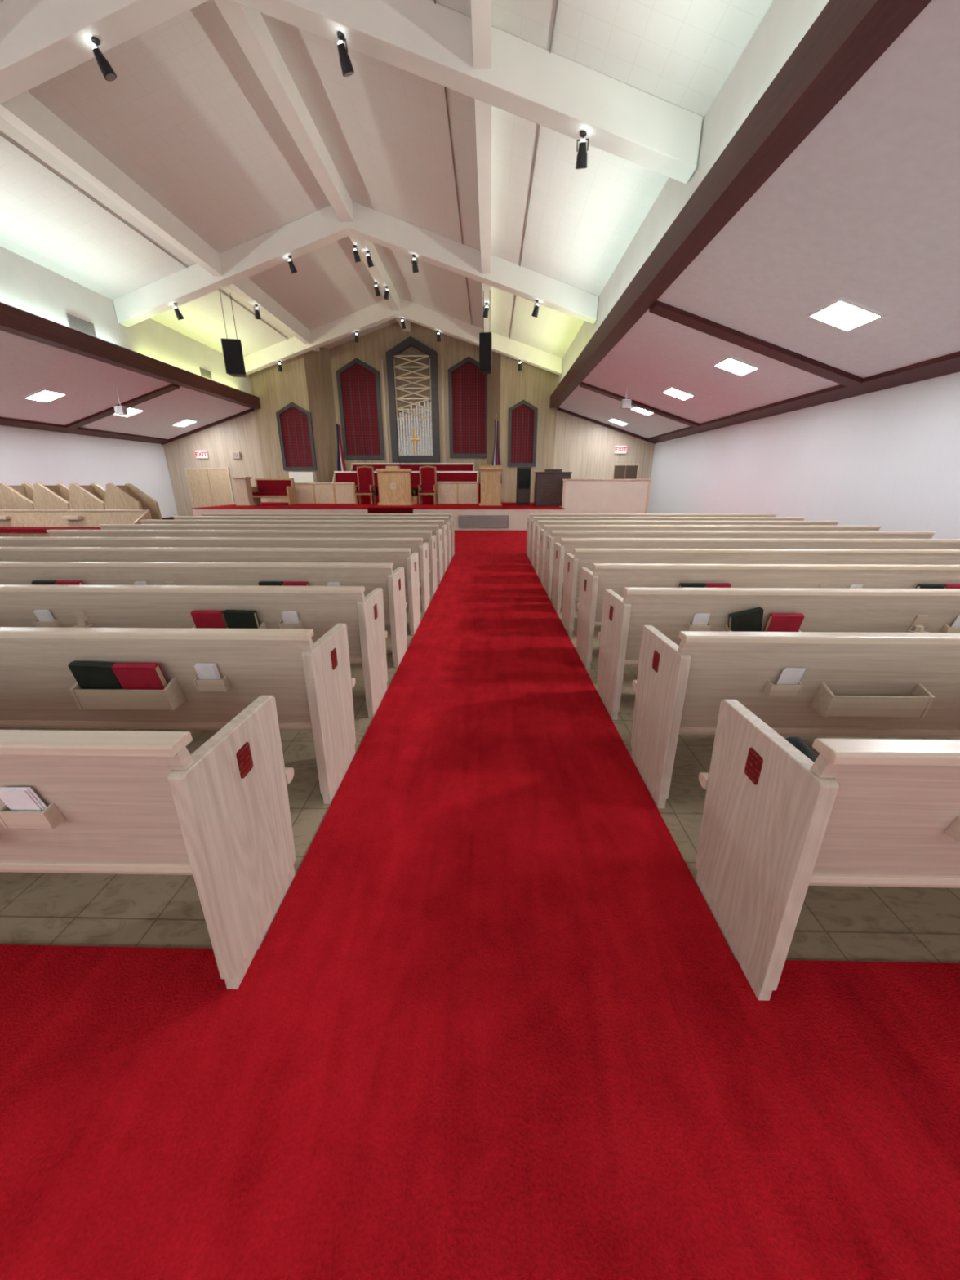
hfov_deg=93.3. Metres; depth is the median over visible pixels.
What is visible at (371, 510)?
steps
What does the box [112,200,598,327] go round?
beam
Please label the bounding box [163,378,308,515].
wall
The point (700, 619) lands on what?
card
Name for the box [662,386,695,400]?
ceiling light
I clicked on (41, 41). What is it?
beam
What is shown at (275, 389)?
wall
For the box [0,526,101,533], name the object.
seat cushion
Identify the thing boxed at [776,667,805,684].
card
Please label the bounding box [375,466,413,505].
pulpit
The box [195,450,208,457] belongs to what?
exit sign
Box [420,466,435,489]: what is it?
cushion
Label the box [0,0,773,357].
ceiling
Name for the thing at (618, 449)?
exit sign
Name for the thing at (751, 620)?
hymnal
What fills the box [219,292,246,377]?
speaker
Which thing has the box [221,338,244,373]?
grille
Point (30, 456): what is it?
wall
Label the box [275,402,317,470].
panel
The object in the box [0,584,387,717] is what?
pew
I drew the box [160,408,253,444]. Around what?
trim
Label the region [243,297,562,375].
beam
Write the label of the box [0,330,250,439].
ceiling
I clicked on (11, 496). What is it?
pew
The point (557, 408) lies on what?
trim
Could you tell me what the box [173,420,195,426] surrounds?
diffuser
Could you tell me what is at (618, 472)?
door
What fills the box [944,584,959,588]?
hymnal
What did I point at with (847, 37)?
ceiling beam
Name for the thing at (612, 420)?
ceiling light
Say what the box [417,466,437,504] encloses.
chair
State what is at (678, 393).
diffuser
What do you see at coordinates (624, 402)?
grille
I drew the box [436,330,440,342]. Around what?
spotlight
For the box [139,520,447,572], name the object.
pew
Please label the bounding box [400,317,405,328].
spotlight
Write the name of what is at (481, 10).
beam
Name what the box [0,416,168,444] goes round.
trim
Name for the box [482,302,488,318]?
spotlight
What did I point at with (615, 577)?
pew
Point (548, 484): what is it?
pipe organ
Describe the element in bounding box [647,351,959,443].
trim
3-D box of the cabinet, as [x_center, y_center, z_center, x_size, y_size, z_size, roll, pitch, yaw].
[1.613,-5.716,16.870,0.492,1.320,0.520,0,19,1]
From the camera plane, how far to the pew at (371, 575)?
3.68 m
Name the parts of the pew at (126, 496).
backrest, panel, panel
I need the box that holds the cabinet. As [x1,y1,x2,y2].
[515,466,531,505]
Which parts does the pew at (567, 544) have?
panel, rail, backrest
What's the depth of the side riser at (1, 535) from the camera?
11.75 m
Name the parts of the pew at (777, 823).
panel, rail, backrest, rail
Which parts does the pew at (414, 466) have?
rail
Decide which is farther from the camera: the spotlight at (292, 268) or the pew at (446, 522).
the spotlight at (292, 268)
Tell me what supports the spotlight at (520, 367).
attached to the beam at (380, 313)
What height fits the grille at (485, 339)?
0.846 m
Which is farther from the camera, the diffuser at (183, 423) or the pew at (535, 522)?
the diffuser at (183, 423)
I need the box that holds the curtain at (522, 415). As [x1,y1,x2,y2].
[511,404,534,462]
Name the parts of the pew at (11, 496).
backrest, panel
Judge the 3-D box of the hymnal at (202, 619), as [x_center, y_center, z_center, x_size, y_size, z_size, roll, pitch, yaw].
[-1.700,-0.087,2.882,0.190,0.217,0.086,0,19,1]
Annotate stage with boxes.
[191,508,564,530]
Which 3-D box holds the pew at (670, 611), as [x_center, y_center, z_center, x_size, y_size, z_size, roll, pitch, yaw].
[3.392,0.043,3.089,5.024,0.890,0.587,0,19,1]
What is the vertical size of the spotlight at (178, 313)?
0.347 m
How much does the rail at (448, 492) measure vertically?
0.830 m
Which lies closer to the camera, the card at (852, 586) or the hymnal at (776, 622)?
the hymnal at (776, 622)
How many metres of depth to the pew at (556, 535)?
6.02 m
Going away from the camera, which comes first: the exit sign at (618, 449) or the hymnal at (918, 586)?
the hymnal at (918, 586)
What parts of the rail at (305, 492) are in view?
rail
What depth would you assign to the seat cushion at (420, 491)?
17.09 m
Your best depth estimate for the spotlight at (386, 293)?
14.26 m
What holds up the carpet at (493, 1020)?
on the floor
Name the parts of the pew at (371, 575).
rail, backrest, rail, panel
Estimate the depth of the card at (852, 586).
3.60 m
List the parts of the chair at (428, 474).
seat frame, frame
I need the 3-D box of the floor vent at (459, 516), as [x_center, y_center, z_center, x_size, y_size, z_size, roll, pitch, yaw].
[0.113,-3.885,14.884,1.655,0.411,0.028,0,19,1]
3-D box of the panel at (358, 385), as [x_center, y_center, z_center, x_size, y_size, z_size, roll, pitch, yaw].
[-5.109,-9.830,19.399,1.791,3.887,0.100,0,19,1]
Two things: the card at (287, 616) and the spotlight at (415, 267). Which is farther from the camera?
the spotlight at (415, 267)
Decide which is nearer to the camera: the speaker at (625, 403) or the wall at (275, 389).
the speaker at (625, 403)
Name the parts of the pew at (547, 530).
panel, backrest, rail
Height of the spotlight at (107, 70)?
0.347 m
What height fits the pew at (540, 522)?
0.890 m
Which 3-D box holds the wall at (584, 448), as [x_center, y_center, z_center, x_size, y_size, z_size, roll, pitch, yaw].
[3.950,-8.271,18.272,6.300,6.626,0.100,0,19,1]
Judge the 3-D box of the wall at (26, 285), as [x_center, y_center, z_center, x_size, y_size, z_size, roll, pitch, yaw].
[-9.337,-6.130,6.591,0.100,1.652,24.100,0,19,1]
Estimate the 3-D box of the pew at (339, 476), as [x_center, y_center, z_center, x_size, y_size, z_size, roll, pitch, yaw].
[-2.989,-6.311,18.264,5.842,0.927,0.480,0,19,1]
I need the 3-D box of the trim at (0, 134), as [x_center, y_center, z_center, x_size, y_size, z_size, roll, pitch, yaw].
[-7.239,-7.331,6.023,0.020,0.020,23.900,0,19,1]
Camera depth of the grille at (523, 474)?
16.54 m
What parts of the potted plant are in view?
pot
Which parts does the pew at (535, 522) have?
panel, backrest, rail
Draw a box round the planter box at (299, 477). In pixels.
[288,471,316,482]
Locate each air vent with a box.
[66,313,96,337]
[199,367,212,379]
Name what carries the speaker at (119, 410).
hanging from the ceiling at (28, 366)
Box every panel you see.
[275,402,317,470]
[335,357,384,459]
[448,355,487,457]
[507,400,537,466]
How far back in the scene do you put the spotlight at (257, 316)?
12.97 m
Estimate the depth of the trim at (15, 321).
10.85 m
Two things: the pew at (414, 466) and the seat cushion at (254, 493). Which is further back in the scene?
the pew at (414, 466)
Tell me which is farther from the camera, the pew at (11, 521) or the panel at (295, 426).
the panel at (295, 426)
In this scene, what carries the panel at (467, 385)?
attached to the wall at (372, 347)
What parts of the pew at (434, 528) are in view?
rail, backrest, panel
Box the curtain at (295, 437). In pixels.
[280,406,312,466]
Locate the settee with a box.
[251,478,297,505]
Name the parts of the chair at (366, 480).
seat frame, frame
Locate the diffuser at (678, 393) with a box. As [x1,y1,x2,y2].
[664,388,692,399]
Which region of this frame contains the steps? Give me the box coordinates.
[367,507,413,513]
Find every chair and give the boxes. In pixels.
[354,466,375,504]
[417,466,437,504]
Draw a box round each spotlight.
[91,36,116,81]
[173,302,183,319]
[253,304,260,319]
[277,360,282,371]
[288,255,297,274]
[337,31,354,76]
[352,244,360,262]
[354,331,359,342]
[365,250,373,267]
[373,281,380,296]
[383,285,388,300]
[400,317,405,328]
[411,253,418,272]
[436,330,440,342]
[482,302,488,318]
[518,360,522,370]
[531,299,539,317]
[575,129,589,169]
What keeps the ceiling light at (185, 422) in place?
attached to the ceiling at (28, 366)
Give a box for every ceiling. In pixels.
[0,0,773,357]
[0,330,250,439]
[559,0,959,438]
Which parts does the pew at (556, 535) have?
panel, backrest, rail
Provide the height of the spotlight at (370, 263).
0.347 m
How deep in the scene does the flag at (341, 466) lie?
18.34 m
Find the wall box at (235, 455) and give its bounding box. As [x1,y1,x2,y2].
[231,451,240,458]
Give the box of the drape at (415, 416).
[396,398,433,455]
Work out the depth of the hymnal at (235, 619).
2.83 m
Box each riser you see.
[0,533,49,537]
[356,494,480,503]
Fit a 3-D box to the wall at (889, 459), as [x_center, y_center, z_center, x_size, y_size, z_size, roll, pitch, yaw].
[6.859,-2.653,7.404,0.100,3.150,24.200,0,19,1]
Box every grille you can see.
[114,406,123,413]
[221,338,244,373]
[232,453,238,457]
[479,333,491,369]
[518,469,529,488]
[622,400,631,406]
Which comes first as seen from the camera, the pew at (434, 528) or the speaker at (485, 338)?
the pew at (434, 528)
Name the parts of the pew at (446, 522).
rail, backrest, panel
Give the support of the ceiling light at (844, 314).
attached to the ceiling at (864, 211)
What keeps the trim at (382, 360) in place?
attached to the wall at (372, 347)
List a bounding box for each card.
[0,786,47,811]
[33,609,54,622]
[133,581,146,585]
[193,662,222,679]
[280,610,298,622]
[327,582,339,586]
[691,613,710,625]
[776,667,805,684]
[849,584,863,588]
[951,615,959,626]
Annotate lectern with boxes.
[479,465,502,506]
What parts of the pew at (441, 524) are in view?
rail, backrest, panel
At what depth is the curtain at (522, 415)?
18.18 m
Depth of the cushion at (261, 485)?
17.30 m
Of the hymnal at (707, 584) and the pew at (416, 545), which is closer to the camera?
the hymnal at (707, 584)
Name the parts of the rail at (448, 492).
rail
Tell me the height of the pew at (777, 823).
0.890 m
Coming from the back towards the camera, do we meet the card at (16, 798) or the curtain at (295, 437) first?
the curtain at (295, 437)
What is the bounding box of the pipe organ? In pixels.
[533,469,572,506]
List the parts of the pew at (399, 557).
rail, backrest, panel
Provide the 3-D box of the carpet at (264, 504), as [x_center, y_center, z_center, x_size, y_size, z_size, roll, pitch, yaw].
[-3.321,-5.050,16.994,12.250,0.020,4.620,0,19,1]
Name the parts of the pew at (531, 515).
panel, backrest, rail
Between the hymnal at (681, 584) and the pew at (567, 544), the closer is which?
the hymnal at (681, 584)
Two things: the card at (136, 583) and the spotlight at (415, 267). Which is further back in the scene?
the spotlight at (415, 267)
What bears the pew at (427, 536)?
on the floor
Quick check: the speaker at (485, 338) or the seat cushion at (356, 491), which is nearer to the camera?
the speaker at (485, 338)
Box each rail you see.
[293,482,355,503]
[436,481,478,503]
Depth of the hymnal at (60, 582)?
3.67 m
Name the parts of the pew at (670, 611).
panel, rail, rail, backrest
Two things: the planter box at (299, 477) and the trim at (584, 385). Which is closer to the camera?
the trim at (584, 385)
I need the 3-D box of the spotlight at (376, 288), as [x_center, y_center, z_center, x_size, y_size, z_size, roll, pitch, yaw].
[-3.175,-10.835,14.032,0.153,0.347,0.206,8,21,23]
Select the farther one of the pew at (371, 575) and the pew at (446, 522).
the pew at (446, 522)
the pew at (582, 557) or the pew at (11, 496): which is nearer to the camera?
the pew at (582, 557)
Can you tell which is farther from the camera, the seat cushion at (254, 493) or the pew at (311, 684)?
the seat cushion at (254, 493)
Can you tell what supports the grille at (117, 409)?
attached to the speaker at (119, 410)
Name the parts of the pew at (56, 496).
backrest, panel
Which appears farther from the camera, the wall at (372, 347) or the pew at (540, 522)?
the wall at (372, 347)
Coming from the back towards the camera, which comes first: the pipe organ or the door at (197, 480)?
the door at (197, 480)
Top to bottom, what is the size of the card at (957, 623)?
0.132 m
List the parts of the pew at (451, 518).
rail, backrest, panel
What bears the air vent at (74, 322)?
in the wall at (26, 285)
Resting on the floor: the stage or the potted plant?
the stage
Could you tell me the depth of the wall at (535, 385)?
17.93 m
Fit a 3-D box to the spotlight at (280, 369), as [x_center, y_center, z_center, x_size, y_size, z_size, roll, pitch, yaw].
[-7.531,-10.288,17.067,0.153,0.347,0.206,-8,21,-22]
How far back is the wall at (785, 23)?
5.21 m
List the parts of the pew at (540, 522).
panel, backrest, rail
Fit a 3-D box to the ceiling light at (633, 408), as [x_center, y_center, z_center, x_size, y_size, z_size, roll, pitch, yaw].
[5.081,-7.177,14.181,0.619,0.218,0.640,0,19,1]
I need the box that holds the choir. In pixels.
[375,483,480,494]
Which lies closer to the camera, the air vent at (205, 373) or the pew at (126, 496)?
the pew at (126, 496)
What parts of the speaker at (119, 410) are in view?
stem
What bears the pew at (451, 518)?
on the floor
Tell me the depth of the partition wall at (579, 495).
14.79 m
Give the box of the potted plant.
[411,488,417,504]
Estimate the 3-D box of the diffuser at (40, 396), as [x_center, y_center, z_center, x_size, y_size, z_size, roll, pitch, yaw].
[-11.304,-6.351,11.797,0.580,0.018,0.580,-16,18,7]
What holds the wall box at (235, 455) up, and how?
attached to the wall at (239, 433)
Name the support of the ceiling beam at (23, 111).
attached to the ceiling at (384, 127)
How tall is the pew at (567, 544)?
0.890 m
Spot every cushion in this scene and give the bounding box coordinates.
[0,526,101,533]
[252,491,287,495]
[256,480,291,491]
[355,485,420,488]
[355,489,374,493]
[357,466,373,489]
[418,489,436,493]
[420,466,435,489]
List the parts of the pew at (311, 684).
rail, rail, backrest, panel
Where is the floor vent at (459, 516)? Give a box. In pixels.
[457,515,508,528]
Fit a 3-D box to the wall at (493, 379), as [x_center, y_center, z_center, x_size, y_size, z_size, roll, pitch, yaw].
[0.590,-8.654,18.951,0.094,6.904,1.632,-6,20,-18]
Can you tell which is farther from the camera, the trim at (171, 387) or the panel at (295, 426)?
the panel at (295, 426)
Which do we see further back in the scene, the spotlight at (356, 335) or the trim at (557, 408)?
the trim at (557, 408)
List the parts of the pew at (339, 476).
panel, rail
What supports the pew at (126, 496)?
on the side riser at (1, 535)
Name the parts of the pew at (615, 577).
panel, rail, rail, backrest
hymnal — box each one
[31,580,57,584]
[55,580,84,585]
[67,660,123,688]
[111,662,168,689]
[190,609,228,628]
[222,609,260,628]
[257,581,283,586]
[283,581,308,586]
[678,582,705,587]
[705,582,731,587]
[728,607,764,631]
[763,613,804,631]
[785,736,817,762]
[915,584,946,588]
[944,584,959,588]
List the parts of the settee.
frame, rail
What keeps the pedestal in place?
on the carpet at (264, 504)
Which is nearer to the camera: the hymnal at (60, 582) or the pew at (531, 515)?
the hymnal at (60, 582)
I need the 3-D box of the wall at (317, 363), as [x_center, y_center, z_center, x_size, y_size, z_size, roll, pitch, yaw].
[-6.559,-8.701,19.087,0.094,6.904,1.632,7,20,20]
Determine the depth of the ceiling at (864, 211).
5.26 m
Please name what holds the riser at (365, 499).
on the carpet at (264, 504)
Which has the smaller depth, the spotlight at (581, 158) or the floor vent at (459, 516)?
the spotlight at (581, 158)
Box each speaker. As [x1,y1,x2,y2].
[113,386,128,415]
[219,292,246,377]
[479,290,492,373]
[620,386,631,408]
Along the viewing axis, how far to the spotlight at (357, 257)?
11.81 m
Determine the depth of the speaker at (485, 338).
12.21 m
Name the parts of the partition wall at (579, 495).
rail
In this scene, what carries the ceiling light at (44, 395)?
attached to the ceiling at (28, 366)
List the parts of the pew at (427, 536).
rail, backrest, panel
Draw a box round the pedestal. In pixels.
[231,476,256,506]
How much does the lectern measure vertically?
1.384 m
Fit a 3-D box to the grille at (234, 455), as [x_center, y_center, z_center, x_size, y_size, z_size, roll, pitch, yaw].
[-10.060,-7.604,18.647,0.220,0.180,0.010,0,19,1]
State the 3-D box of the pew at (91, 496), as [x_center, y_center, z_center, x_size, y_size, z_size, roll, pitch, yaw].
[-10.083,-3.601,11.944,0.920,0.998,0.720,0,19,1]
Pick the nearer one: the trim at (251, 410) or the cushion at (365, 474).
the cushion at (365, 474)
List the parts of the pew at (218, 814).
rail, rail, backrest, panel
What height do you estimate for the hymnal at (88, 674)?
0.224 m
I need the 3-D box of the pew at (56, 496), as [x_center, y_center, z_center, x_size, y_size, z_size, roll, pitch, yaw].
[-11.013,-3.607,11.962,0.920,0.998,0.720,0,19,1]
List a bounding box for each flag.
[335,417,346,471]
[492,413,502,484]
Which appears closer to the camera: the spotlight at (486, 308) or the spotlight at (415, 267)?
the spotlight at (415, 267)
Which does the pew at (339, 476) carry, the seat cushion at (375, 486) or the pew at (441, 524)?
the seat cushion at (375, 486)
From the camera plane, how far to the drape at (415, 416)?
19.50 m
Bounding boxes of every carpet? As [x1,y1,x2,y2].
[0,529,959,1279]
[191,502,564,509]
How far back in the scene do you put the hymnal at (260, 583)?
3.64 m
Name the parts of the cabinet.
door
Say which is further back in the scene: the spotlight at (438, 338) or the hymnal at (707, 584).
the spotlight at (438, 338)
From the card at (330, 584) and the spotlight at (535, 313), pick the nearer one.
the card at (330, 584)
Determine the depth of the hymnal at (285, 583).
3.64 m
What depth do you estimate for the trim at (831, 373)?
7.59 m
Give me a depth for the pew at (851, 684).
2.03 m
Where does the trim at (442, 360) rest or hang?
attached to the wall at (372, 347)
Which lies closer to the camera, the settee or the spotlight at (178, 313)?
the spotlight at (178, 313)
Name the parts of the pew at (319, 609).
rail, backrest, rail, panel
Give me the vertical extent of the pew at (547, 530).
0.890 m
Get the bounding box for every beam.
[0,0,702,183]
[0,91,319,351]
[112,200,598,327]
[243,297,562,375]
[471,0,492,332]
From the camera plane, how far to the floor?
1.73 m
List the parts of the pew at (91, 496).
backrest, panel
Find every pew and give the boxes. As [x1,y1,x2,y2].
[0,483,34,509]
[0,509,151,533]
[0,537,430,612]
[0,546,420,635]
[0,561,407,667]
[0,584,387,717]
[0,623,355,804]
[0,695,296,989]
[33,483,70,509]
[46,529,437,595]
[69,483,105,509]
[98,524,443,582]
[105,483,162,519]
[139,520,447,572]
[173,515,451,564]
[200,513,454,556]
[332,471,478,493]
[350,462,474,471]
[526,513,776,557]
[529,516,804,564]
[533,520,838,573]
[538,524,881,582]
[544,530,935,595]
[551,537,959,613]
[562,548,959,635]
[576,563,959,669]
[596,587,959,719]
[631,625,959,808]
[695,699,959,1000]
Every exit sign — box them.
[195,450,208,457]
[613,445,626,453]
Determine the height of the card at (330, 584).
0.132 m
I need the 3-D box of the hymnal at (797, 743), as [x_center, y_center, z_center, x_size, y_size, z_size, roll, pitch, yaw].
[1.082,0.447,1.578,0.159,0.242,0.150,0,19,1]
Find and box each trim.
[0,133,288,339]
[0,302,261,408]
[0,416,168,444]
[65,383,179,429]
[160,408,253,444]
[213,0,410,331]
[380,359,389,462]
[434,0,471,324]
[440,359,445,462]
[509,0,558,339]
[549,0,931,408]
[556,407,655,444]
[579,382,699,427]
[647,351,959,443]
[648,300,862,386]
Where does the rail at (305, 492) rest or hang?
on the carpet at (264, 504)
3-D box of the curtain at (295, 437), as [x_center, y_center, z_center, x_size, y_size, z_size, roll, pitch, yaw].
[-7.442,-8.230,18.409,1.115,2.257,0.025,0,19,1]
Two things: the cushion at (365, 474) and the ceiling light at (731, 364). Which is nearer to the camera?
the ceiling light at (731, 364)
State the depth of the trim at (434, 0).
8.11 m
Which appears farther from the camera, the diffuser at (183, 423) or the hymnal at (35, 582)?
the diffuser at (183, 423)
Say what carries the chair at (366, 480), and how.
on the carpet at (264, 504)
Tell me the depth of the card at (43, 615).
2.90 m
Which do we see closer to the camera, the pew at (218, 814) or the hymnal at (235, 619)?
the pew at (218, 814)
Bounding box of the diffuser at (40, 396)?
[26,391,64,401]
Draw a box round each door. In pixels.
[184,467,235,507]
[611,463,639,479]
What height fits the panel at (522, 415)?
2.438 m
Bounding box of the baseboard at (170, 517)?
[161,516,174,519]
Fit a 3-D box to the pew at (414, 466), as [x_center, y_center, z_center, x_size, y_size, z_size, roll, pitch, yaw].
[-2.837,-7.010,19.077,5.192,0.815,0.480,0,19,1]
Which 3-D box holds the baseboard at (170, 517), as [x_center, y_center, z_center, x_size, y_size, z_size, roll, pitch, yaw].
[-13.278,-1.349,8.257,0.020,0.113,23.950,0,19,1]
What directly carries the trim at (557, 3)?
attached to the ceiling at (384, 127)
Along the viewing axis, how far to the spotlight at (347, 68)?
5.65 m
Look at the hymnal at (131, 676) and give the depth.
2.01 m
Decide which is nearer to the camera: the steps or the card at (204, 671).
the card at (204, 671)
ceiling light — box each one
[23,388,66,402]
[112,407,143,417]
[171,418,197,426]
[608,417,628,426]
[630,406,653,415]
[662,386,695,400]
[713,355,759,376]
[807,297,885,332]
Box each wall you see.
[0,245,252,395]
[0,425,177,519]
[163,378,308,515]
[248,353,317,502]
[303,346,337,482]
[329,322,486,483]
[486,351,501,465]
[499,354,558,502]
[553,374,654,506]
[558,0,829,384]
[561,479,651,513]
[647,372,959,538]
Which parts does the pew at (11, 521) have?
rail, panel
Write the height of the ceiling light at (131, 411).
0.218 m
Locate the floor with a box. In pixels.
[0,552,959,963]
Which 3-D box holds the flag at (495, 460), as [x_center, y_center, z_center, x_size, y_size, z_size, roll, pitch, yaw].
[0.680,-7.451,18.309,0.424,3.053,0.320,0,19,1]
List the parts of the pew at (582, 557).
panel, rail, backrest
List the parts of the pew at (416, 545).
rail, backrest, panel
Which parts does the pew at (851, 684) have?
panel, backrest, rail, rail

